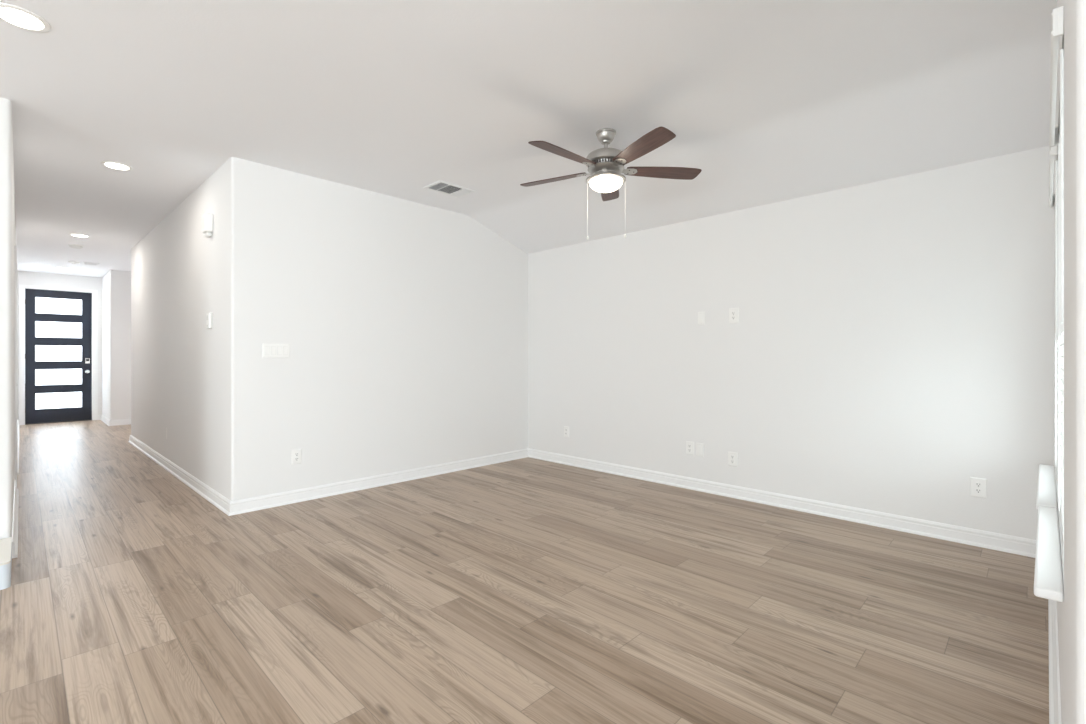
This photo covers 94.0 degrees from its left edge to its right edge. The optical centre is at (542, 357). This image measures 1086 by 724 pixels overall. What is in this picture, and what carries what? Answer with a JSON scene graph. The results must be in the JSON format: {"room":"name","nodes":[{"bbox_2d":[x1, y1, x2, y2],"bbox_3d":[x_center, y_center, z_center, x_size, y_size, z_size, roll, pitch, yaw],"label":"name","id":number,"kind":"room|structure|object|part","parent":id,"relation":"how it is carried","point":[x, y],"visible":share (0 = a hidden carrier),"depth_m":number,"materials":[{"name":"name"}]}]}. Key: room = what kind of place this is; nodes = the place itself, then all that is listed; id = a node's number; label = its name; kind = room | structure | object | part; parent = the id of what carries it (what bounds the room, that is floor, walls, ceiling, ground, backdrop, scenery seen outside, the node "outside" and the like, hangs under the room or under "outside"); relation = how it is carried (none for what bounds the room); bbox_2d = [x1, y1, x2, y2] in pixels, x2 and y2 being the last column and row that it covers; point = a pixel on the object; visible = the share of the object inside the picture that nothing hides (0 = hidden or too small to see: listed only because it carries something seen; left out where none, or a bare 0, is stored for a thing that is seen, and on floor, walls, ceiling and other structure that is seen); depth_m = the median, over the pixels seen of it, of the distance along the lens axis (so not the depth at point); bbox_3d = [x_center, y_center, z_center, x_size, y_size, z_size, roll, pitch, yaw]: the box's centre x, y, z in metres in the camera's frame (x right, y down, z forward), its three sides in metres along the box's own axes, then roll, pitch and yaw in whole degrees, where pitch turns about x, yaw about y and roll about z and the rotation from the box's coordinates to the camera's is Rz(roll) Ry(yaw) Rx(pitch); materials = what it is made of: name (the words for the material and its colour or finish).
{"room":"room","nodes":[
{"label":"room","id":0,"kind":"room"},
{"bbox_2d":[12,128,16,521],"bbox_3d":[-6.379,-0.182,6.030,8.494,2.813,0.140,0,0,44],"label":"wall","id":1,"kind":"structure","parent":0,"point":[14,243],"depth_m":3.88,"materials":[{"name":"white paint"}]},
{"bbox_2d":[12,480,18,557],"bbox_3d":[-3.963,1.154,3.806,2.210,0.102,0.026,0,0,44],"label":"baseboard","id":2,"kind":"structure","parent":1,"relation":"attached to","point":[16,491],"depth_m":3.47,"materials":[{"name":"white paint"}]},
{"bbox_2d":[15,245,16,480],"bbox_3d":[-5.077,0.095,4.877,0.876,2.218,0.014,0,0,44],"label":"trim","id":3,"kind":"structure","parent":1,"relation":"attached to","point":[15,245],"depth_m":4.58,"materials":[{"name":"white paint"}]},
{"bbox_2d":[17,420,19,474],"bbox_3d":[-7.344,1.154,7.081,5.444,0.102,0.026,0,0,44],"label":"baseboard","id":4,"kind":"structure","parent":1,"relation":"attached to","point":[18,425],"depth_m":6.53,"materials":[{"name":"white paint"}]},
{"bbox_2d":[17,270,101,419],"bbox_3d":[-8.967,-0.182,9.426,0.150,2.813,1.337,0,0,44],"label":"wall","id":5,"kind":"structure","parent":0,"point":[23,277],"depth_m":9.42,"materials":[{"name":"white paint"}]},
{"bbox_2d":[25,289,91,424],"bbox_3d":[-8.963,-0.014,9.383,0.135,2.436,0.900,0,0,44],"label":"door","id":6,"kind":"structure","parent":5,"relation":"in","point":[58,324],"depth_m":9.38,"materials":[{"name":"black wood"}]},
{"bbox_3d":[-8.983,-0.946,9.398,0.008,0.320,0.656,0,0,44],"label":"glass pane","id":7,"kind":"part","parent":6,"relation":"part of","materials":[{"name":"white glass"}]},
{"bbox_3d":[-8.983,-0.510,9.398,0.008,0.320,0.656,0,0,44],"label":"glass pane","id":8,"kind":"part","parent":6,"relation":"part of","materials":[{"name":"white glass"}]},
{"bbox_3d":[-8.983,-0.074,9.398,0.008,0.320,0.656,0,0,44],"label":"glass pane","id":9,"kind":"part","parent":6,"relation":"part of","materials":[{"name":"white glass"}]},
{"bbox_3d":[-8.983,0.362,9.398,0.008,0.320,0.656,0,0,44],"label":"glass pane","id":10,"kind":"part","parent":6,"relation":"part of","materials":[{"name":"white glass"}]},
{"bbox_3d":[-8.983,0.798,9.398,0.008,0.320,0.656,0,0,44],"label":"glass pane","id":11,"kind":"part","parent":6,"relation":"part of","materials":[{"name":"white glass"}]},
{"bbox_2d":[19,284,97,424],"bbox_3d":[-8.924,-0.044,9.349,0.018,2.496,1.054,0,0,44],"label":"trim","id":12,"kind":"structure","parent":5,"relation":"attached to","point":[21,287],"depth_m":9.23,"materials":[{"name":"white paint"}]},
{"bbox_2d":[102,270,130,419],"bbox_3d":[-7.546,-0.182,9.884,1.294,2.813,1.502,0,0,44],"label":"wall","id":13,"kind":"structure","parent":0,"point":[116,285],"depth_m":9.03,"materials":[{"name":"white paint"}]},
{"bbox_2d":[101,415,109,425],"bbox_3d":[-8.061,1.154,9.319,1.300,0.102,0.026,0,0,44],"label":"baseboard","id":14,"kind":"structure","parent":13,"relation":"attached to","point":[104,419],"depth_m":9.28,"materials":[{"name":"white paint"}]},
{"bbox_2d":[131,162,225,496],"bbox_3d":[-3.661,-0.182,6.118,4.672,2.813,1.507,0,0,44],"label":"wall","id":15,"kind":"structure","parent":0,"point":[178,273],"depth_m":4.92,"materials":[{"name":"white paint"}]},
{"bbox_2d":[128,435,230,515],"bbox_3d":[-4.133,1.154,5.530,4.864,0.102,0.026,0,0,44],"label":"baseboard","id":16,"kind":"structure","parent":15,"relation":"attached to","point":[218,500],"depth_m":4.80,"materials":[{"name":"white paint"}]},
{"bbox_2d":[202,212,212,237],"bbox_3d":[-2.824,-1.109,4.257,0.140,0.190,0.056,0,0,44],"label":"box","id":17,"kind":"object","parent":15,"relation":"attached to","point":[207,218],"visible":1,"depth_m":4.21,"materials":[{"name":"white plastic"}]},
{"bbox_2d":[206,312,212,328],"bbox_3d":[-2.814,-0.308,4.267,0.100,0.140,0.028,0,0,44],"label":"thermostat","id":18,"kind":"object","parent":15,"relation":"attached to","point":[209,316],"visible":1,"depth_m":4.24,"materials":[{"name":"white plastic"}]},
{"bbox_2d":[0,97,527,538],"bbox_3d":[-1.737,-0.182,4.631,0.160,2.813,4.636,0,0,44],"label":"wall","id":19,"kind":"structure","parent":0,"point":[404,323],"depth_m":4.55,"materials":[{"name":"white paint"}]},
{"bbox_2d":[263,343,289,357],"bbox_3d":[-2.159,-0.054,4.099,0.014,0.112,0.196,0,0,44],"label":"light switch","id":20,"kind":"object","parent":19,"relation":"attached to","point":[269,350],"visible":1,"depth_m":4.09,"materials":[{"name":"white plastic"}]},
{"bbox_2d":[291,449,301,464],"bbox_3d":[-2.050,0.827,4.214,0.009,0.124,0.080,0,0,44],"label":"power outlet","id":21,"kind":"object","parent":19,"relation":"attached to","point":[296,454],"visible":1,"depth_m":4.21,"materials":[{"name":"white plastic"}]},
{"bbox_2d":[229,448,527,515],"bbox_3d":[-1.282,1.154,4.990,0.026,0.102,3.187,0,0,44],"label":"baseboard","id":22,"kind":"structure","parent":19,"relation":"attached to","point":[305,494],"depth_m":4.61,"materials":[{"name":"white paint"}]},
{"bbox_2d":[0,420,1048,723],"bbox_3d":[-3.579,1.244,2.934,17.024,0.080,9.836,0,0,44],"label":"floor","id":23,"kind":"structure","parent":0,"point":[528,590],"depth_m":2.47,"materials":[{"name":"brown wood"}]},
{"bbox_2d":[0,537,11,589],"bbox_3d":[-3.271,1.136,2.517,0.520,0.136,0.864,0,0,44],"label":"plinth","id":24,"kind":"object","parent":23,"relation":"on","point":[6,543],"visible":1,"depth_m":2.66,"materials":[{"name":"white"}]},
{"bbox_2d":[0,0,1056,277],"bbox_3d":[-3.596,-1.476,2.952,17.074,0.639,9.936,0,0,44],"label":"ceiling","id":25,"kind":"structure","parent":0,"point":[773,101],"depth_m":2.99,"materials":[{"name":"white paint"}]},
{"bbox_2d":[0,3,50,32],"bbox_3d":[-2.370,-1.536,2.296,0.200,0.006,0.200,0,0,44],"label":"recessed light","id":26,"kind":"object","parent":25,"relation":"in","point":[18,17],"visible":1,"depth_m":2.30,"materials":[{"name":"white plastic"}]},
{"bbox_2d":[68,261,79,263],"bbox_3d":[-7.555,-1.519,8.154,0.140,0.040,0.140,0,0,44],"label":"ceiling sensor","id":27,"kind":"object","parent":25,"relation":"attached to","point":[71,262],"visible":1,"depth_m":8.12,"materials":[{"name":"white plastic"}]},
{"bbox_2d":[68,244,83,248],"bbox_3d":[-6.397,-1.516,6.935,0.156,0.045,0.156,0,0,44],"label":"smoke detector","id":28,"kind":"object","parent":25,"relation":"attached to","point":[76,246],"visible":1,"depth_m":6.89,"materials":[{"name":"white plastic"}]},
{"bbox_2d":[69,234,89,237],"bbox_3d":[-5.851,-1.536,6.392,0.200,0.006,0.200,0,0,44],"label":"recessed light","id":29,"kind":"object","parent":25,"relation":"in","point":[75,235],"visible":1,"depth_m":6.38,"materials":[{"name":"white plastic"}]},
{"bbox_2d":[82,262,98,265],"bbox_3d":[-7.416,-1.534,8.298,0.240,0.010,0.200,0,0,44],"label":"ceiling vent","id":30,"kind":"object","parent":25,"relation":"in","point":[86,263],"visible":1,"depth_m":8.26,"materials":[{"name":"white metal"}]},
{"bbox_2d":[101,161,132,170],"bbox_3d":[-3.424,-1.536,4.069,0.200,0.006,0.200,0,0,44],"label":"recessed light","id":31,"kind":"object","parent":25,"relation":"in","point":[110,164],"visible":1,"depth_m":4.06,"materials":[{"name":"white plastic"}]},
{"bbox_2d":[423,180,475,197],"bbox_3d":[-0.852,-1.533,4.629,0.265,0.011,0.395,0,0,44],"label":"ceiling vent","id":32,"kind":"object","parent":25,"relation":"in","point":[440,186],"visible":1,"depth_m":4.62,"materials":[{"name":"white metal"}]},
{"bbox_2d":[520,126,701,239],"bbox_3d":[0.393,-1.171,3.441,1.286,0.735,1.250,0,0,44],"label":"ceiling fan","id":33,"kind":"object","parent":25,"relation":"hanging from","point":[605,165],"visible":1,"depth_m":3.37,"materials":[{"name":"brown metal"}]},
{"bbox_3d":[0.076,-1.282,3.656,0.528,0.006,0.142,0,12,29],"label":"blade","id":34,"kind":"part","parent":33,"relation":"part of","materials":[{"name":"brown wood"}]},
{"bbox_3d":[0.136,-1.282,3.185,0.528,0.006,0.142,0,12,-43],"label":"blade","id":35,"kind":"part","parent":33,"relation":"part of","materials":[{"name":"brown wood"}]},
{"bbox_3d":[0.304,-1.018,3.462,0.002,0.385,0.002,0,0,44],"label":"pull chain","id":36,"kind":"part","parent":33,"relation":"part of","materials":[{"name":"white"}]},
{"bbox_3d":[0.430,-1.169,3.462,0.232,0.068,0.232,0,0,44],"label":"lamp shade","id":37,"kind":"part","parent":33,"relation":"part of","materials":[{"name":"white glass"}]},
{"bbox_3d":[0.505,-1.282,3.859,0.142,0.006,0.528,-12,-2,11],"label":"blade","id":38,"kind":"part","parent":33,"relation":"part of","materials":[{"name":"brown wood"}]},
{"bbox_3d":[0.603,-1.282,3.097,0.142,0.006,0.528,13,-6,-24],"label":"blade","id":39,"kind":"part","parent":33,"relation":"part of","materials":[{"name":"brown wood"}]},
{"bbox_3d":[0.831,-1.282,3.513,0.528,0.006,0.142,0,-12,-7],"label":"blade","id":40,"kind":"part","parent":33,"relation":"part of","materials":[{"name":"brown wood"}]},
{"bbox_2d":[528,146,1053,539],"bbox_3d":[1.534,-0.182,4.603,4.801,2.813,0.224,0,0,44],"label":"wall","id":41,"kind":"structure","parent":0,"point":[890,348],"depth_m":3.81,"materials":[{"name":"white paint"}]},
{"bbox_2d":[564,426,568,436],"bbox_3d":[0.264,0.838,5.701,0.074,0.120,0.009,0,0,44],"label":"power outlet","id":42,"kind":"object","parent":41,"relation":"attached to","point":[566,428],"visible":1,"depth_m":5.70,"materials":[{"name":"white plastic"}]},
{"bbox_2d":[686,441,693,454],"bbox_3d":[1.347,0.832,4.641,0.074,0.120,0.009,0,0,44],"label":"power outlet","id":43,"kind":"object","parent":41,"relation":"attached to","point":[689,445],"visible":1,"depth_m":4.64,"materials":[{"name":"white plastic"}]},
{"bbox_2d":[696,443,703,456],"bbox_3d":[1.415,0.835,4.574,0.072,0.118,0.009,0,0,44],"label":"cable plate","id":44,"kind":"object","parent":41,"relation":"attached to","point":[699,446],"visible":1,"depth_m":4.57,"materials":[{"name":"white plastic"}]},
{"bbox_2d":[698,312,704,324],"bbox_3d":[1.427,-0.353,4.563,0.066,0.115,0.009,0,0,44],"label":"cable plate","id":45,"kind":"object","parent":41,"relation":"attached to","point":[701,315],"visible":1,"depth_m":4.56,"materials":[{"name":"white plastic"}]},
{"bbox_2d":[728,451,737,466],"bbox_3d":[1.634,0.877,4.360,0.084,0.122,0.009,0,0,44],"label":"power outlet","id":46,"kind":"object","parent":41,"relation":"attached to","point":[732,456],"visible":1,"depth_m":4.36,"materials":[{"name":"white plastic"}]},
{"bbox_2d":[729,308,738,322],"bbox_3d":[1.640,-0.359,4.354,0.086,0.130,0.009,0,0,44],"label":"power outlet","id":47,"kind":"object","parent":41,"relation":"attached to","point":[733,312],"visible":1,"depth_m":4.35,"materials":[{"name":"white plastic"}]},
{"bbox_2d":[528,448,1035,557],"bbox_3d":[1.416,1.154,4.561,4.490,0.102,0.026,0,0,44],"label":"baseboard","id":48,"kind":"structure","parent":41,"relation":"attached to","point":[969,536],"depth_m":3.86,"materials":[{"name":"white paint"}]},
{"bbox_2d":[970,477,986,498],"bbox_3d":[2.783,0.833,3.235,0.082,0.124,0.009,0,0,44],"label":"power outlet","id":49,"kind":"object","parent":41,"relation":"attached to","point":[978,486],"visible":1,"depth_m":3.23,"materials":[{"name":"white plastic"}]},
{"bbox_2d":[975,488,981,492],"bbox_3d":[2.781,0.853,3.233,0.034,0.029,0.003,0,0,44],"label":"socket","id":50,"kind":"object","parent":49,"relation":"attached to","point":[977,490],"depth_m":3.23,"materials":[{"name":"grey plastic"}]},
{"bbox_2d":[975,482,981,486],"bbox_3d":[2.781,0.814,3.233,0.034,0.029,0.003,0,0,44],"label":"socket","id":51,"kind":"object","parent":49,"relation":"attached to","point":[977,484],"depth_m":3.23,"materials":[{"name":"grey plastic"}]},
{"bbox_2d":[1054,0,1071,723],"bbox_3d":[2.115,-0.182,1.974,0.150,2.813,3.151,0,0,45],"label":"wall","id":52,"kind":"structure","parent":0,"point":[1064,609],"depth_m":1.27,"materials":[{"name":"white paint"}]},
{"bbox_2d":[1036,464,1057,509],"bbox_3d":[2.478,-0.127,2.390,0.202,1.507,1.097,0,0,45],"label":"window sill","id":53,"kind":"structure","parent":52,"relation":"in","point":[1047,496],"depth_m":2.33,"materials":[{"name":"white plastic"}]},
{"bbox_2d":[1034,506,1063,601],"bbox_3d":[1.715,-0.127,1.619,0.196,1.507,1.023,0,0,45],"label":"window sill","id":54,"kind":"structure","parent":52,"relation":"in","point":[1048,577],"depth_m":1.53,"materials":[{"name":"white plastic"}]},
{"bbox_2d":[1049,141,1057,491],"bbox_3d":[2.491,-0.157,2.435,0.080,1.502,1.035,0,0,45],"label":"window blind","id":55,"kind":"object","parent":52,"relation":"attached to","point":[1053,198],"visible":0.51,"depth_m":2.18,"materials":[{"name":"white"}]},
{"bbox_3d":[2.727,-0.127,2.655,0.055,1.410,0.003,0,0,45],"label":"ladder cord","id":56,"kind":"part","parent":55,"relation":"part of","materials":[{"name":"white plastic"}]},
{"bbox_3d":[2.233,-0.127,2.159,0.055,1.410,0.003,0,0,45],"label":"ladder cord","id":57,"kind":"part","parent":55,"relation":"part of","materials":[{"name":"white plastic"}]},
{"bbox_2d":[1048,599,1061,723],"bbox_3d":[1.909,1.154,1.892,0.026,0.102,3.197,0,0,45],"label":"baseboard","id":58,"kind":"structure","parent":52,"relation":"attached to","point":[1054,675],"depth_m":1.86,"materials":[{"name":"white paint"}]},
{"bbox_2d":[1050,6,1063,565],"bbox_3d":[1.700,-0.157,1.641,0.080,1.502,0.980,0,0,45],"label":"window blind","id":59,"kind":"object","parent":52,"relation":"attached to","point":[1057,15],"visible":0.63,"depth_m":1.38,"materials":[{"name":"white"}]},
{"bbox_3d":[1.951,-0.127,1.875,0.055,1.410,0.003,0,0,45],"label":"ladder cord","id":60,"kind":"part","parent":59,"relation":"part of","materials":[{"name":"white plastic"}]},
{"bbox_3d":[1.464,-0.127,1.386,0.055,1.410,0.003,0,0,45],"label":"ladder cord","id":61,"kind":"part","parent":59,"relation":"part of","materials":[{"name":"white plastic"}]},
{"bbox_2d":[1072,0,1085,723],"bbox_3d":[2.191,-0.182,-0.431,3.653,2.813,0.200,0,0,44],"label":"wall","id":62,"kind":"structure","parent":0,"point":[1078,6],"depth_m":0.78,"materials":[{"name":"white paint"}]},
{"bbox_3d":[-5.635,-0.182,9.182,2.628,2.813,0.150,0,0,44],"label":"wall","id":63,"kind":"structure","parent":0,"visible":0},
{"bbox_2d":[109,419,130,425],"bbox_3d":[-7.081,1.154,9.415,0.026,0.102,1.528,0,0,44],"label":"baseboard","id":64,"kind":"structure","parent":63,"relation":"attached to","point":[120,421],"depth_m":8.98,"materials":[{"name":"white paint"}]}
]}

